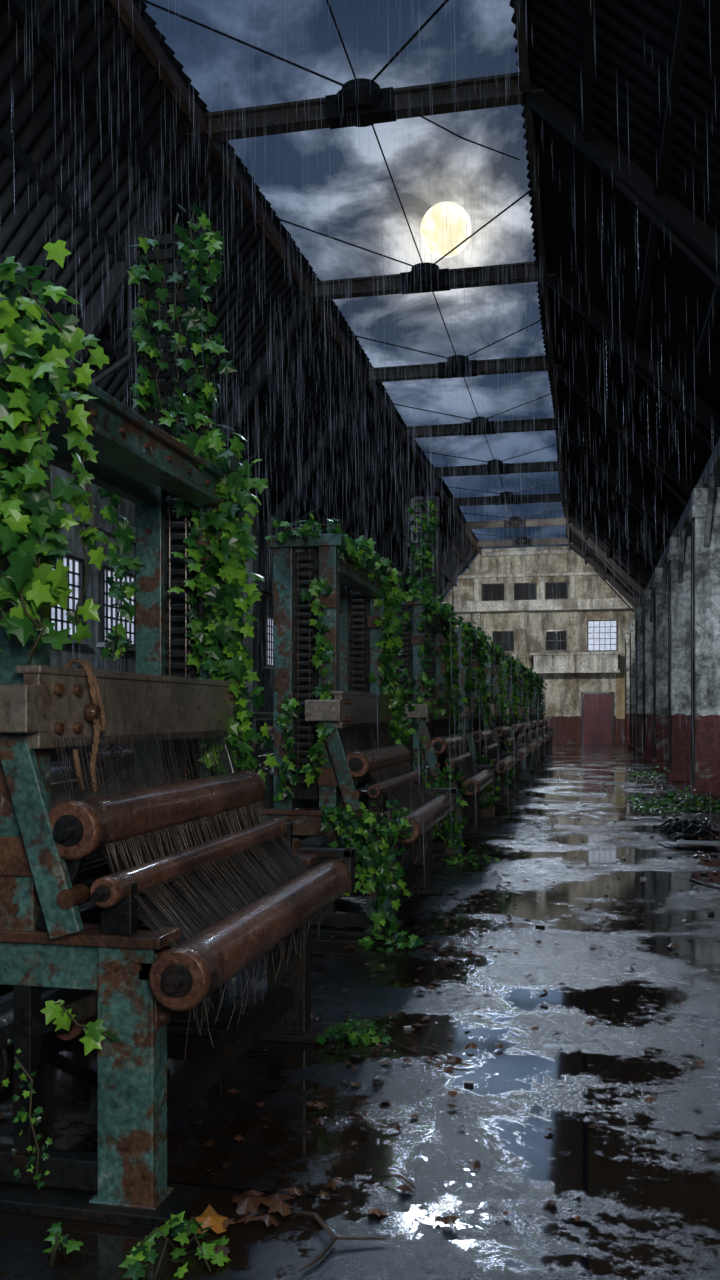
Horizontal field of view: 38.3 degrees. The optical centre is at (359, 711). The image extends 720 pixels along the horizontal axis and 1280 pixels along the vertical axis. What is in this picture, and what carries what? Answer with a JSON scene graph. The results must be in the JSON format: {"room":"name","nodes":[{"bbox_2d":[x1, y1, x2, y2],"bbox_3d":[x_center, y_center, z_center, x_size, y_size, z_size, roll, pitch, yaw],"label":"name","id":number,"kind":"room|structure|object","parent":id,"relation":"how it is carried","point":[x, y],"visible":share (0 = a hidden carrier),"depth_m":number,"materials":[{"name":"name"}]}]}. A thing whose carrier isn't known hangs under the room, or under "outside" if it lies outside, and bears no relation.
{"room":"factory floor","nodes":[
{"label":"factory floor","id":0,"kind":"room"},
{"bbox_2d":[51,465,407,759],"bbox_3d":[-2.276,-1.600,25.053,0.520,6.200,54.000,0,0,12],"label":"wall","id":1,"kind":"structure","parent":0,"point":[126,508],"depth_m":17.31,"materials":[{"name":"concrete"}]},
{"bbox_2d":[51,554,90,644],"bbox_3d":[-4.344,-1.665,14.962,0.160,1.290,1.640,0,0,12],"label":"window","id":2,"kind":"structure","parent":1,"relation":"in","point":[58,615],"depth_m":15.44,"materials":[{"name":"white glass"}]},
{"bbox_2d":[96,565,135,651],"bbox_3d":[-3.888,-1.665,17.064,0.160,1.290,1.640,0,0,12],"label":"window","id":3,"kind":"structure","parent":1,"relation":"in","point":[106,623],"depth_m":16.65,"materials":[{"name":"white glass"}]},
{"bbox_2d":[262,615,272,669],"bbox_3d":[-2.074,-1.665,25.419,0.160,1.290,1.640,0,0,12],"label":"window","id":4,"kind":"structure","parent":1,"relation":"in","point":[267,625],"depth_m":24.90,"materials":[{"name":"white glass"}]},
{"bbox_2d":[0,0,482,593],"bbox_3d":[-1.155,-6.306,24.795,3.103,3.780,53.970,0,0,12],"label":"ceiling","id":5,"kind":"structure","parent":0,"point":[35,127],"depth_m":14.60,"materials":[{"name":"black metal"}]},
{"bbox_2d":[0,743,719,1279],"bbox_3d":[2.698,1.600,23.973,10.100,0.200,54.000,0,0,12],"label":"floor","id":6,"kind":"structure","parent":0,"point":[643,1184],"depth_m":4.06,"materials":[{"name":"concrete"}]},
{"bbox_2d":[41,1221,84,1266],"bbox_3d":[-0.808,1.445,2.823,0.113,0.092,0.090,0,0,12],"label":"ivy","id":7,"kind":"object","parent":6,"relation":"on","point":[55,1236],"visible":1,"depth_m":2.82,"materials":[{"name":"green plant"}]},
{"bbox_2d":[51,745,132,905],"bbox_3d":[-2.470,0.750,8.794,1.340,1.500,1.900,0,0,12],"label":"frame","id":8,"kind":"object","parent":6,"relation":"on","point":[88,753],"visible":0.05,"depth_m":8.07,"materials":[{"name":"metal"}]},
{"bbox_2d":[118,1211,231,1279],"bbox_3d":[-0.490,1.456,2.845,0.287,0.092,0.280,0,0,12],"label":"ivy","id":9,"kind":"object","parent":6,"relation":"on","point":[205,1251],"visible":1,"depth_m":2.82,"materials":[{"name":"green plant"}]},
{"bbox_2d":[0,315,354,1230],"bbox_3d":[-1.135,0.150,4.104,1.840,2.700,2.080,0,0,12],"label":"power loom","id":10,"kind":"object","parent":6,"relation":"on","point":[190,886],"visible":0.94,"depth_m":3.34,"materials":[{"name":"green paint"}]},
{"bbox_2d":[64,659,105,791],"bbox_3d":[-0.915,0.045,3.339,0.142,0.433,0.199,0,0,12],"label":"lever","id":11,"kind":"object","parent":10,"relation":"attached to","point":[93,710],"visible":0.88,"depth_m":3.34,"materials":[{"name":"brown metal"}]},
{"bbox_2d":[0,203,279,1189],"bbox_3d":[-0.963,-0.507,3.939,0.825,3.776,2.192,0,0,10],"label":"ivy vine","id":12,"kind":"object","parent":10,"relation":"attached to","point":[31,522],"visible":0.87,"depth_m":3.41,"materials":[{"name":"green plant"}]},
{"bbox_2d":[140,223,212,438],"bbox_3d":[-0.872,-1.750,4.913,0.350,1.100,0.047,0,0,12],"label":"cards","id":13,"kind":"object","parent":10,"relation":"on","point":[165,254],"visible":0.47,"depth_m":4.91,"materials":[{"name":"plant"}]},
{"bbox_2d":[235,712,272,764],"bbox_3d":[-1.639,0.750,12.625,1.340,1.500,1.900,0,0,12],"label":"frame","id":14,"kind":"object","parent":6,"relation":"on","point":[257,715],"visible":0.05,"depth_m":12.21,"materials":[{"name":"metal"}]},
{"bbox_2d":[253,720,272,735],"bbox_3d":[-0.807,0.750,16.456,1.340,1.500,1.900,0,0,12],"label":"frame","id":15,"kind":"object","parent":6,"relation":"on","point":[255,722],"visible":0.02,"depth_m":15.66,"materials":[{"name":"metal"}]},
{"bbox_2d":[235,533,455,937],"bbox_3d":[-0.303,0.150,7.935,1.840,2.700,2.080,0,0,12],"label":"power loom","id":16,"kind":"object","parent":6,"relation":"on","point":[353,750],"visible":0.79,"depth_m":7.08,"materials":[{"name":"green paint"}]},
{"bbox_2d":[265,513,415,946],"bbox_3d":[0.044,0.120,7.767,1.040,2.895,2.168,0,0,12],"label":"ivy vine","id":17,"kind":"object","parent":16,"relation":"attached to","point":[361,550],"visible":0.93,"depth_m":6.92,"materials":[{"name":"green plant"}]},
{"bbox_2d":[315,1012,392,1045],"bbox_3d":[-0.031,1.441,4.774,0.388,0.126,0.319,0,0,12],"label":"ivy","id":18,"kind":"object","parent":6,"relation":"on","point":[350,1024],"visible":0.98,"depth_m":4.71,"materials":[{"name":"green plant"}]},
{"bbox_2d":[0,768,719,1254],"bbox_3d":[3.061,1.487,15.034,3.864,0.064,25.320,0,0,12],"label":"fallen leaves","id":19,"kind":"object","parent":6,"relation":"on","point":[249,1201],"visible":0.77,"depth_m":3.93,"materials":[{"name":"plant"}]},
{"bbox_2d":[357,929,423,952],"bbox_3d":[0.187,1.457,6.677,0.436,0.098,0.406,0,0,-32],"label":"ivy","id":20,"kind":"object","parent":6,"relation":"on","point":[413,939],"visible":0.94,"depth_m":6.62,"materials":[{"name":"green plant"}]},
{"bbox_2d":[324,597,495,857],"bbox_3d":[0.528,0.150,11.766,1.840,2.700,2.080,0,0,12],"label":"power loom","id":21,"kind":"object","parent":6,"relation":"on","point":[441,745],"visible":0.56,"depth_m":10.90,"materials":[{"name":"green paint"}]},
{"bbox_2d":[411,496,439,606],"bbox_3d":[0.791,-1.907,12.575,0.350,1.415,0.047,0,0,12],"label":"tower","id":22,"kind":"object","parent":21,"relation":"on","point":[436,578],"visible":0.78,"depth_m":12.55,"materials":[{"name":"metal"}]},
{"bbox_2d":[395,500,468,848],"bbox_3d":[0.816,-0.577,11.598,1.032,3.974,2.139,0,0,12],"label":"ivy vine","id":23,"kind":"object","parent":21,"relation":"attached to","point":[424,593],"visible":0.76,"depth_m":11.02,"materials":[{"name":"green plant"}]},
{"bbox_2d":[441,849,499,865],"bbox_3d":[1.112,1.446,10.373,0.594,0.129,0.613,0,0,12],"label":"ivy","id":24,"kind":"object","parent":6,"relation":"on","point":[476,857],"visible":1,"depth_m":10.28,"materials":[{"name":"green plant"}]},
{"bbox_2d":[427,627,515,818],"bbox_3d":[1.360,0.150,15.597,1.840,2.700,2.080,0,0,12],"label":"power loom","id":25,"kind":"object","parent":6,"relation":"on","point":[482,736],"visible":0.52,"depth_m":14.67,"materials":[{"name":"green paint"}]},
{"bbox_2d":[449,616,500,808],"bbox_3d":[1.643,-0.006,15.435,1.065,2.732,2.167,0,0,12],"label":"ivy vine","id":26,"kind":"object","parent":25,"relation":"attached to","point":[477,635],"visible":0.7,"depth_m":14.61,"materials":[{"name":"green plant"}]},
{"bbox_2d":[468,648,529,796],"bbox_3d":[2.192,0.150,19.427,1.840,2.700,2.080,0,0,12],"label":"power loom","id":27,"kind":"object","parent":6,"relation":"on","point":[503,732],"visible":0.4,"depth_m":18.76,"materials":[{"name":"green paint"}]},
{"bbox_2d":[482,636,517,790],"bbox_3d":[2.460,0.014,19.241,1.048,2.745,2.107,0,0,12],"label":"ivy vine","id":28,"kind":"object","parent":27,"relation":"attached to","point":[498,649],"visible":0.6,"depth_m":18.82,"materials":[{"name":"green plant"}]},
{"bbox_2d":[499,658,537,781],"bbox_3d":[3.024,0.150,23.258,1.840,2.700,2.080,0,0,12],"label":"power loom","id":29,"kind":"object","parent":6,"relation":"on","point":[516,729],"visible":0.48,"depth_m":22.39,"materials":[{"name":"green paint"}]},
{"bbox_2d":[501,654,522,733],"bbox_3d":[3.346,-0.384,23.084,0.597,1.967,2.160,0,0,25],"label":"ivy vine","id":30,"kind":"object","parent":29,"relation":"attached to","point":[514,698],"visible":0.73,"depth_m":23.90,"materials":[{"name":"green plant"}]},
{"bbox_2d":[499,665,544,771],"bbox_3d":[3.855,0.150,27.089,1.840,2.700,2.080,0,0,12],"label":"power loom","id":31,"kind":"object","parent":6,"relation":"on","point":[531,736],"visible":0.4,"depth_m":26.15,"materials":[{"name":"green paint"}]},
{"bbox_2d":[515,660,532,723],"bbox_3d":[4.168,-0.361,26.909,0.632,1.880,2.122,0,0,24],"label":"ivy vine","id":32,"kind":"object","parent":31,"relation":"attached to","point":[522,668],"visible":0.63,"depth_m":27.73,"materials":[{"name":"green plant"}]},
{"bbox_2d":[350,765,716,1086],"bbox_3d":[3.894,1.488,16.611,2.779,0.024,25.822,0,0,12],"label":"rubble","id":33,"kind":"object","parent":6,"relation":"on","point":[357,1058],"visible":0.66,"depth_m":8.84,"materials":[{"name":"stone"}]},
{"bbox_2d":[523,672,549,763],"bbox_3d":[4.687,0.150,30.919,1.840,2.700,2.080,0,0,12],"label":"power loom","id":34,"kind":"object","parent":6,"relation":"on","point":[534,724],"visible":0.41,"depth_m":30.22,"materials":[{"name":"green paint"}]},
{"bbox_2d":[525,669,538,721],"bbox_3d":[5.011,-0.388,30.722,0.678,1.841,2.139,0,0,26],"label":"ivy vine","id":35,"kind":"object","parent":34,"relation":"attached to","point":[530,673],"visible":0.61,"depth_m":31.55,"materials":[{"name":"green plant"}]},
{"bbox_2d":[530,681,553,757],"bbox_3d":[5.519,0.150,34.750,1.840,2.700,2.080,0,0,12],"label":"power loom","id":36,"kind":"object","parent":6,"relation":"on","point":[540,722],"visible":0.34,"depth_m":33.92,"materials":[{"name":"green paint"}]},
{"bbox_2d":[531,672,542,719],"bbox_3d":[5.705,-0.395,34.613,0.738,1.866,2.139,0,0,15],"label":"ivy vine","id":37,"kind":"object","parent":36,"relation":"attached to","point":[537,678],"visible":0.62,"depth_m":35.40,"materials":[{"name":"green plant"}]},
{"bbox_2d":[536,683,556,753],"bbox_3d":[6.351,0.150,38.581,1.840,2.700,2.080,0,0,12],"label":"power loom","id":38,"kind":"object","parent":6,"relation":"on","point":[548,728],"visible":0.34,"depth_m":37.84,"materials":[{"name":"green paint"}]},
{"bbox_2d":[539,676,547,717],"bbox_3d":[6.553,-0.433,38.473,0.749,1.868,2.098,0,0,12],"label":"ivy vine","id":39,"kind":"object","parent":38,"relation":"attached to","point":[541,679],"visible":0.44,"depth_m":39.24,"materials":[{"name":"green plant"}]},
{"bbox_2d":[624,624,630,744],"bbox_3d":[12.437,-1.578,47.032,0.850,6.155,2.260,0,0,12],"label":"column","id":40,"kind":"structure","parent":6,"relation":"on","point":[627,636],"depth_m":46.85,"materials":[{"name":"paint"}]},
{"bbox_2d":[629,614,636,748],"bbox_3d":[11.376,-1.578,42.146,0.850,6.155,2.260,0,0,12],"label":"column","id":41,"kind":"structure","parent":6,"relation":"on","point":[632,620],"depth_m":41.95,"materials":[{"name":"paint"}]},
{"bbox_2d":[634,601,643,753],"bbox_3d":[10.316,-1.578,37.260,0.850,6.155,2.260,0,0,12],"label":"column","id":42,"kind":"structure","parent":6,"relation":"on","point":[639,609],"depth_m":37.07,"materials":[{"name":"paint"}]},
{"bbox_2d":[622,792,663,801],"bbox_3d":[4.856,1.446,17.695,0.796,0.150,0.785,0,0,-45],"label":"ivy","id":43,"kind":"object","parent":6,"relation":"on","point":[640,794],"visible":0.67,"depth_m":17.62,"materials":[{"name":"green plant"}]},
{"bbox_2d":[626,766,667,779],"bbox_3d":[6.706,1.377,23.642,1.172,0.282,1.238,0,0,-11],"label":"ivy","id":44,"kind":"object","parent":6,"relation":"on","point":[637,774],"visible":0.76,"depth_m":23.61,"materials":[{"name":"green plant"}]},
{"bbox_2d":[642,584,654,759],"bbox_3d":[9.255,-1.578,32.373,0.850,6.155,2.260,0,0,12],"label":"column","id":45,"kind":"structure","parent":6,"relation":"on","point":[648,594],"depth_m":32.17,"materials":[{"name":"paint"}]},
{"bbox_2d":[652,560,668,768],"bbox_3d":[8.194,-1.578,27.487,0.850,6.155,2.260,0,0,12],"label":"column","id":46,"kind":"structure","parent":6,"relation":"on","point":[660,583],"depth_m":27.29,"materials":[{"name":"paint"}]},
{"bbox_2d":[632,787,719,812],"bbox_3d":[5.106,1.347,16.214,1.680,0.361,1.676,0,0,12],"label":"ivy","id":47,"kind":"object","parent":6,"relation":"on","point":[669,798],"visible":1,"depth_m":16.02,"materials":[{"name":"green plant"}]},
{"bbox_2d":[666,528,690,781],"bbox_3d":[7.133,-1.578,22.601,0.850,6.155,2.260,0,0,12],"label":"column","id":48,"kind":"structure","parent":6,"relation":"on","point":[679,573],"depth_m":22.38,"materials":[{"name":"paint"}]},
{"bbox_2d":[656,817,719,839],"bbox_3d":[3.991,1.410,12.617,0.739,0.239,1.198,0,0,12],"label":"heap","id":49,"kind":"object","parent":6,"relation":"on","point":[693,828],"visible":0.97,"depth_m":12.41,"materials":[{"name":"metal"}]},
{"bbox_2d":[658,840,719,847],"bbox_3d":[3.662,1.463,11.528,0.643,0.062,0.607,0,0,12],"label":"boards","id":50,"kind":"object","parent":6,"relation":"on","point":[680,843],"visible":1,"depth_m":11.38,"materials":[{"name":"grey wood"}]},
{"bbox_2d":[688,476,719,800],"bbox_3d":[6.072,-1.578,17.715,0.850,6.155,2.260,0,0,12],"label":"column","id":51,"kind":"structure","parent":6,"relation":"on","point":[705,502],"depth_m":17.50,"materials":[{"name":"paint"}]},
{"bbox_2d":[0,0,719,601],"bbox_3d":[2.686,-5.904,23.976,10.020,2.643,54.000,0,0,12],"label":"roof purlins","id":52,"kind":"structure","parent":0,"point":[19,8],"depth_m":14.19,"materials":[{"name":"black metal"}]},
{"bbox_2d":[140,0,565,537],"bbox_3d":[2.737,-7.887,26.171,4.132,0.497,45.711,0,0,12],"label":"rods","id":53,"kind":"object","parent":52,"relation":"attached to","point":[145,1],"visible":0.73,"depth_m":16.31,"materials":[{"name":"metal"}]},
{"bbox_2d":[65,72,719,384],"bbox_3d":[0.431,-6.147,13.516,10.138,4.146,0.720,0,0,12],"label":"roof truss","id":54,"kind":"object","parent":52,"relation":"attached to","point":[380,106],"depth_m":13.39,"materials":[{"name":"black metal"}]},
{"bbox_2d":[218,261,719,464],"bbox_3d":[1.620,-6.147,18.989,10.138,4.146,0.720,0,0,12],"label":"roof truss","id":55,"kind":"object","parent":52,"relation":"attached to","point":[491,275],"depth_m":18.81,"materials":[{"name":"black metal"}]},
{"bbox_2d":[265,355,695,542],"bbox_3d":[2.680,-6.147,23.875,10.138,4.146,0.720,0,0,12],"label":"roof truss","id":56,"kind":"object","parent":52,"relation":"attached to","point":[470,368],"depth_m":23.75,"materials":[{"name":"black metal"}]},
{"bbox_2d":[341,416,675,542],"bbox_3d":[3.763,-6.147,28.859,10.138,4.146,0.720,0,0,12],"label":"roof truss","id":57,"kind":"object","parent":52,"relation":"attached to","point":[606,470],"depth_m":28.68,"materials":[{"name":"black metal"}]},
{"bbox_2d":[375,459,662,568],"bbox_3d":[4.823,-6.147,33.745,10.138,4.146,0.720,0,0,12],"label":"roof truss","id":58,"kind":"object","parent":52,"relation":"attached to","point":[492,468],"depth_m":33.58,"materials":[{"name":"black metal"}]},
{"bbox_2d":[392,491,652,591],"bbox_3d":[5.884,-6.147,38.631,10.138,4.146,0.720,0,0,12],"label":"roof truss","id":59,"kind":"object","parent":52,"relation":"attached to","point":[555,497],"depth_m":38.35,"materials":[{"name":"black metal"}]},
{"bbox_2d":[407,516,643,607],"bbox_3d":[6.945,-6.147,43.517,10.138,4.146,0.720,0,0,12],"label":"roof truss","id":60,"kind":"object","parent":52,"relation":"attached to","point":[515,522],"depth_m":43.27,"materials":[{"name":"black metal"}]},
{"bbox_2d":[440,536,637,612],"bbox_3d":[8.006,-6.147,48.403,10.138,4.146,0.720,0,0,12],"label":"roof truss","id":61,"kind":"object","parent":52,"relation":"attached to","point":[521,541],"depth_m":48.20,"materials":[{"name":"black metal"}]},
{"bbox_2d":[11,0,719,945],"bbox_3d":[0.518,-3.251,13.906,8.111,8.890,20.599,0,0,12],"label":"rain","id":62,"kind":"object","parent":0,"point":[136,379],"visible":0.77,"depth_m":10.96,"materials":[{"name":"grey liquid"}]},
{"bbox_2d":[443,546,634,742],"bbox_3d":[8.459,-3.250,50.505,10.100,9.500,0.300,0,0,12],"label":"wall","id":63,"kind":"structure","parent":0,"point":[563,713],"depth_m":50.11,"materials":[{"name":"paint"}]},
{"bbox_2d":[109,0,481,553],"bbox_3d":[0.177,-7.880,24.521,0.120,0.200,54.000,0,0,12],"label":"roof beam","id":64,"kind":"structure","parent":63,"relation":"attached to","point":[135,23],"depth_m":15.71,"materials":[{"name":"black metal"}]},
{"bbox_2d":[482,583,504,600],"bbox_3d":[6.504,-5.815,50.694,1.240,0.920,0.160,0,0,12],"label":"window","id":65,"kind":"structure","parent":63,"relation":"in","point":[490,590],"depth_m":50.74,"materials":[{"name":"black glass"}]},
{"bbox_2d":[472,612,526,667],"bbox_3d":[5.781,-1.675,50.780,4.750,6.350,0.300,0,0,12],"label":"trim","id":66,"kind":"structure","parent":63,"relation":"attached to","point":[522,650],"depth_m":50.19,"materials":[{"name":"paint"}]},
{"bbox_2d":[493,631,515,652],"bbox_3d":[6.993,-3.415,50.588,1.190,1.070,0.160,0,0,12],"label":"window","id":67,"kind":"structure","parent":63,"relation":"in","point":[498,636],"depth_m":50.62,"materials":[{"name":"black glass"}]},
{"bbox_2d":[514,582,536,599],"bbox_3d":[8.019,-5.815,50.365,1.240,0.920,0.160,0,0,12],"label":"window","id":68,"kind":"structure","parent":63,"relation":"in","point":[520,593],"depth_m":50.41,"materials":[{"name":"black glass"}]},
{"bbox_2d":[442,549,638,613],"bbox_3d":[8.331,-6.325,49.919,10.100,2.950,0.900,0,0,12],"label":"trim","id":69,"kind":"structure","parent":63,"relation":"attached to","point":[572,604],"depth_m":49.81,"materials":[{"name":"paint"}]},
{"bbox_2d":[513,0,570,550],"bbox_3d":[4.389,-7.870,23.606,0.100,0.180,54.000,0,0,12],"label":"trim","id":70,"kind":"structure","parent":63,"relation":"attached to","point":[519,11],"depth_m":15.57,"materials":[{"name":"metal"}]},
{"bbox_2d":[544,630,567,652],"bbox_3d":[9.465,-3.415,50.051,1.190,1.070,0.160,0,0,12],"label":"window","id":71,"kind":"structure","parent":63,"relation":"in","point":[551,642],"depth_m":50.11,"materials":[{"name":"black glass"}]},
{"bbox_2d":[545,582,567,599],"bbox_3d":[9.485,-5.815,50.047,1.240,0.920,0.160,0,0,12],"label":"window","id":72,"kind":"structure","parent":63,"relation":"in","point":[560,588],"depth_m":50.09,"materials":[{"name":"black glass"}]},
{"bbox_2d":[529,652,621,673],"bbox_3d":[10.275,-2.335,49.445,4.300,0.970,0.959,0,0,12],"label":"balcony","id":73,"kind":"object","parent":63,"relation":"attached to","point":[578,662],"visible":0.93,"depth_m":49.02,"materials":[{"name":"paint"}]},
{"bbox_2d":[581,692,613,742],"bbox_3d":[11.370,0.275,49.658,1.550,2.450,0.079,0,0,12],"label":"door","id":74,"kind":"structure","parent":63,"relation":"in","point":[595,702],"depth_m":49.66,"materials":[{"name":"red paint"}]},
{"bbox_2d":[586,620,618,651],"bbox_3d":[11.586,-3.615,49.591,1.540,1.570,0.160,0,0,12],"label":"window","id":75,"kind":"structure","parent":63,"relation":"in","point":[603,639],"depth_m":49.64,"materials":[{"name":"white glass"}]},
{"bbox_2d":[616,674,625,742],"bbox_3d":[12.769,-0.150,49.385,1.100,3.300,0.060,0,0,12],"label":"trim","id":76,"kind":"structure","parent":63,"relation":"attached to","point":[620,678],"depth_m":49.43,"materials":[{"name":"beige paint"}]},
{"bbox_2d":[509,0,719,598],"bbox_3d":[6.125,-6.476,23.214,3.950,3.433,53.970,0,0,12],"label":"ceiling","id":77,"kind":"structure","parent":0,"point":[622,31],"depth_m":14.91,"materials":[{"name":"black metal"}]},
{"bbox_2d":[629,438,719,626],"bbox_3d":[7.120,-3.940,23.013,0.250,0.280,54.000,0,0,12],"label":"trim","id":78,"kind":"structure","parent":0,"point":[683,523],"depth_m":19.64,"materials":[{"name":"concrete"}]},
{"label":"outside","id":79,"kind":"structure","parent":0,"visible":0},
{"bbox_2d":[420,202,471,257],"bbox_3d":[24.859,-139.440,299.996,14.800,14.800,14.800,0,0,12],"label":"moon","id":80,"kind":"object","parent":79,"point":[434,224],"visible":0.93,"depth_m":294.93,"materials":[{"name":"white"}]}
]}

